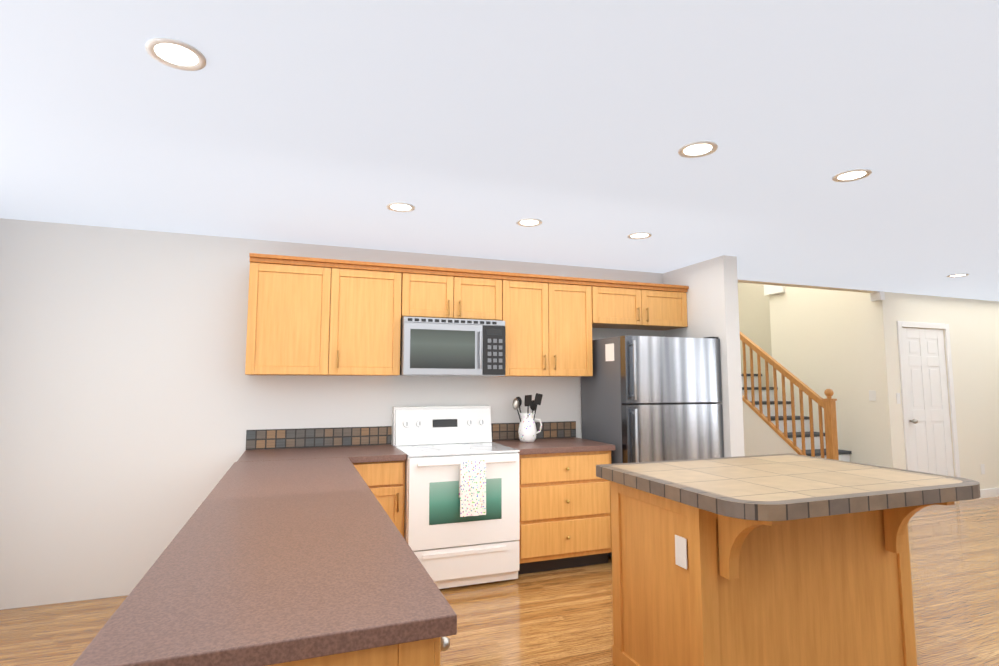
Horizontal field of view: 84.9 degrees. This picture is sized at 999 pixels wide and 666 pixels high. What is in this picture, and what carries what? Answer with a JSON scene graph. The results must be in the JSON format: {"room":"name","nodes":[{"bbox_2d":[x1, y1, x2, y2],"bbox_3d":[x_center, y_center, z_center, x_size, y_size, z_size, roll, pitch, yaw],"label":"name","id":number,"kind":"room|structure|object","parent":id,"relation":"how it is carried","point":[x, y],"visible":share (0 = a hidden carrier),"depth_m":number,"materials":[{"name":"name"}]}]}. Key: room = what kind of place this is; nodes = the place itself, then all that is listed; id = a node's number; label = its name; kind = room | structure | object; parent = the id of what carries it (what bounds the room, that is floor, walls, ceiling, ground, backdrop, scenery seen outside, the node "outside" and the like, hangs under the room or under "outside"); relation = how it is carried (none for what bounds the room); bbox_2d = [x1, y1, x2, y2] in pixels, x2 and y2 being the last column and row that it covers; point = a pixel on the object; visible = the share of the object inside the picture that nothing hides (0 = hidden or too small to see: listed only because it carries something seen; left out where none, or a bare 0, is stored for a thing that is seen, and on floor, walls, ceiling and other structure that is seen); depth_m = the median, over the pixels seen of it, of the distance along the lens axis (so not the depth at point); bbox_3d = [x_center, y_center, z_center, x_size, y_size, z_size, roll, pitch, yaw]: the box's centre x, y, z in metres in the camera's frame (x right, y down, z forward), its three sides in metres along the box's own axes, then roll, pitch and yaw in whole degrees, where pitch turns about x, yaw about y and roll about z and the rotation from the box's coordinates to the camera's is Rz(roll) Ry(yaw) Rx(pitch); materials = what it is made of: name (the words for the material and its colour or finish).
{"room":"kitchen","nodes":[
{"label":"kitchen","id":0,"kind":"room"},
{"bbox_2d":[0,218,998,609],"bbox_3d":[2.140,-0.610,5.548,12.440,5.000,0.120,2,-6,-20],"label":"wall","id":1,"kind":"structure","parent":0,"point":[136,402],"depth_m":3.79,"materials":[{"name":"white paint"}]},
{"bbox_2d":[245,253,340,375],"bbox_3d":[-1.473,-0.094,3.914,0.587,0.791,0.337,2,-6,-20],"label":"upper cabinet","id":2,"kind":"object","parent":1,"relation":"attached to","point":[307,316],"depth_m":3.76,"materials":[{"name":"brown wood"}]},
{"bbox_2d":[341,261,404,375],"bbox_3d":[-1.043,-0.079,4.072,0.558,0.791,0.337,2,-6,-20],"label":"upper cabinet","id":3,"kind":"object","parent":1,"relation":"attached to","point":[372,296],"depth_m":3.94,"materials":[{"name":"brown wood"}]},
{"bbox_2d":[246,421,575,449],"bbox_3d":[-0.568,0.805,4.346,2.640,0.140,0.008,2,-6,-20],"label":"backsplash","id":4,"kind":"structure","parent":1,"relation":"attached to","point":[305,438],"depth_m":4.12,"materials":[{"name":"tile"}]},
{"bbox_2d":[405,265,504,320],"bbox_3d":[-0.407,-0.272,4.326,0.790,0.360,0.337,2,-6,-20],"label":"upper cabinet","id":5,"kind":"object","parent":1,"relation":"attached to","point":[429,293],"depth_m":4.17,"materials":[{"name":"brown wood"}]},
{"bbox_2d":[398,317,505,375],"bbox_3d":[-0.387,0.119,4.234,0.786,0.425,0.456,2,-6,-20],"label":"over-the-range microwave","id":6,"kind":"object","parent":5,"relation":"attached to","point":[447,347],"visible":1,"depth_m":4.04,"materials":[{"name":"silver metal"}]},
{"bbox_2d":[505,273,592,376],"bbox_3d":[0.343,-0.032,4.581,0.801,0.791,0.337,2,-6,-20],"label":"upper cabinet","id":7,"kind":"object","parent":1,"relation":"attached to","point":[549,320],"depth_m":4.43,"materials":[{"name":"brown wood"}]},
{"bbox_2d":[593,281,687,329],"bbox_3d":[1.179,-0.226,4.909,0.972,0.345,0.337,2,-6,-20],"label":"upper cabinet","id":8,"kind":"object","parent":1,"relation":"attached to","point":[616,304],"depth_m":4.75,"materials":[{"name":"brown wood"}]},
{"bbox_2d":[869,321,984,477],"bbox_3d":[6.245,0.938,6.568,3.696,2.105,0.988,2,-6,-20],"label":"door","id":9,"kind":"structure","parent":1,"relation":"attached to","point":[925,410],"depth_m":6.45,"materials":[{"name":"white wood"}]},
{"bbox_2d":[962,488,998,500],"bbox_3d":[6.230,1.962,6.753,1.590,0.100,0.014,2,-6,-20],"label":"baseboard","id":10,"kind":"structure","parent":1,"relation":"attached to","point":[984,493],"depth_m":6.65,"materials":[{"name":"white wood"}]},
{"bbox_2d":[0,496,998,665],"bbox_3d":[2.697,1.803,3.952,12.700,0.100,8.830,2,-6,-20],"label":"floor","id":11,"kind":"structure","parent":0,"point":[561,617],"depth_m":3.28,"materials":[{"name":"brown wood"}]},
{"bbox_2d":[284,640,449,665],"bbox_3d":[-0.480,1.062,1.212,0.603,0.870,0.480,2,-6,-20],"label":"base cabinet","id":12,"kind":"object","parent":11,"relation":"on","point":[428,654],"depth_m":1.09,"materials":[{"name":"brown wood"}]},
{"bbox_2d":[72,456,456,665],"bbox_3d":[-0.840,0.696,2.197,0.662,0.040,2.563,2,-6,-20],"label":"countertop","id":13,"kind":"structure","parent":12,"relation":"on","point":[283,562],"depth_m":1.28,"materials":[{"name":"brown laminate"}]},
{"bbox_2d":[360,460,404,531],"bbox_3d":[-0.902,1.306,3.847,0.358,0.870,0.617,2,-6,-20],"label":"base cabinet","id":14,"kind":"object","parent":11,"relation":"on","point":[387,480],"depth_m":3.61,"materials":[{"name":"brown wood"}]},
{"bbox_2d":[240,444,406,463],"bbox_3d":[-1.213,0.841,3.761,1.030,0.040,0.642,2,-6,-20],"label":"countertop","id":15,"kind":"structure","parent":14,"relation":"on","point":[365,454],"depth_m":3.69,"materials":[{"name":"brown laminate"}]},
{"bbox_2d":[392,405,519,588],"bbox_3d":[-0.334,1.154,3.994,0.794,1.200,0.760,2,-6,-20],"label":"range","id":16,"kind":"object","parent":11,"relation":"on","point":[462,514],"visible":0.98,"depth_m":3.72,"materials":[{"name":"white metal"}]},
{"bbox_2d":[458,459,486,517],"bbox_3d":[-0.182,1.041,3.679,0.180,0.366,0.047,2,-6,-20],"label":"towel","id":17,"kind":"object","parent":16,"relation":"hanging from","point":[472,481],"depth_m":3.66,"materials":[{"name":"white fabric"}]},
{"bbox_2d":[492,437,614,574],"bbox_3d":[0.402,1.329,4.310,0.810,0.910,0.650,2,-6,-20],"label":"base cabinet","id":18,"kind":"object","parent":11,"relation":"on","point":[565,505],"visible":0.85,"depth_m":4.04,"materials":[{"name":"brown wood"}]},
{"bbox_2d":[512,393,542,441],"bbox_3d":[0.229,0.688,4.455,0.261,0.394,0.179,2,-6,-20],"label":"pitcher","id":19,"kind":"object","parent":18,"relation":"on","point":[527,431],"visible":1,"depth_m":4.40,"materials":[{"name":"white ceramic"}]},
{"bbox_2d":[581,335,723,557],"bbox_3d":[1.282,0.925,4.584,0.919,1.765,0.762,2,-6,-20],"label":"fridge","id":20,"kind":"object","parent":11,"relation":"on","point":[648,398],"visible":0.62,"depth_m":4.33,"materials":[{"name":"grey metal"}]},
{"bbox_2d":[611,482,976,665],"bbox_3d":[1.286,1.163,2.519,1.220,0.910,0.942,2,-6,-20],"label":"kitchen island","id":21,"kind":"object","parent":11,"relation":"on","point":[781,560],"depth_m":2.36,"materials":[{"name":"brown wood"}]},
{"bbox_2d":[596,454,980,525],"bbox_3d":[1.288,0.680,2.539,1.330,0.055,1.030,2,-6,-20],"label":"island countertop","id":22,"kind":"structure","parent":21,"relation":"on","point":[757,490],"depth_m":2.25,"materials":[{"name":"beige tile"}]},
{"bbox_2d":[740,332,851,461],"bbox_3d":[3.454,0.875,7.275,1.061,2.362,2.943,2,-6,-20],"label":"staircase","id":23,"kind":"structure","parent":11,"relation":"on","point":[772,424],"depth_m":6.54,"materials":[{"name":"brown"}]},
{"bbox_2d":[0,0,998,300],"bbox_3d":[2.758,-0.755,3.880,12.440,0.100,8.050,2,-6,-20],"label":"ceiling","id":24,"kind":"structure","parent":0,"point":[472,128],"depth_m":2.29,"materials":[{"name":"grey paint"}]},
{"bbox_2d":[145,38,205,70],"bbox_3d":[-1.043,-0.897,1.763,0.170,0.008,0.170,2,-6,-20],"label":"recessed light","id":25,"kind":"object","parent":24,"relation":"in","point":[180,53],"visible":1,"depth_m":1.76,"materials":[{"name":"white"}]},
{"bbox_2d":[386,202,414,211],"bbox_3d":[-0.595,-0.756,3.286,0.170,0.008,0.170,2,-6,-20],"label":"recessed light","id":26,"kind":"object","parent":24,"relation":"in","point":[398,206],"visible":1,"depth_m":3.27,"materials":[{"name":"white"}]},
{"bbox_2d":[516,218,541,226],"bbox_3d":[0.196,-0.727,3.597,0.170,0.008,0.170,2,-6,-20],"label":"recessed light","id":27,"kind":"object","parent":24,"relation":"in","point":[529,222],"visible":0.98,"depth_m":3.60,"materials":[{"name":"white"}]},
{"bbox_2d":[627,232,651,238],"bbox_3d":[1.005,-0.697,3.916,0.170,0.008,0.170,2,-6,-20],"label":"recessed light","id":28,"kind":"object","parent":24,"relation":"in","point":[638,235],"visible":1,"depth_m":3.92,"materials":[{"name":"white"}]},
{"bbox_2d":[678,141,717,157],"bbox_3d":[0.899,-0.831,2.476,0.170,0.008,0.170,2,-6,-20],"label":"recessed light","id":29,"kind":"object","parent":24,"relation":"in","point":[695,149],"visible":1,"depth_m":2.47,"materials":[{"name":"white"}]},
{"bbox_2d":[832,169,871,181],"bbox_3d":[1.797,-0.802,2.785,0.170,0.008,0.170,2,-6,-20],"label":"recessed light","id":30,"kind":"object","parent":24,"relation":"in","point":[847,175],"visible":1,"depth_m":2.78,"materials":[{"name":"white"}]},
{"bbox_2d":[947,273,968,276],"bbox_3d":[4.500,-0.564,5.359,0.170,0.008,0.170,2,-6,-20],"label":"recessed light","id":31,"kind":"object","parent":24,"relation":"in","point":[959,275],"visible":0.98,"depth_m":5.36,"materials":[{"name":"white"}]},
{"bbox_2d":[663,255,744,456],"bbox_3d":[1.298,-0.546,6.237,0.140,5.000,3.600,2,-6,-20],"label":"wall","id":32,"kind":"structure","parent":0,"point":[712,302],"depth_m":4.53,"materials":[{"name":"white paint"}]}
]}

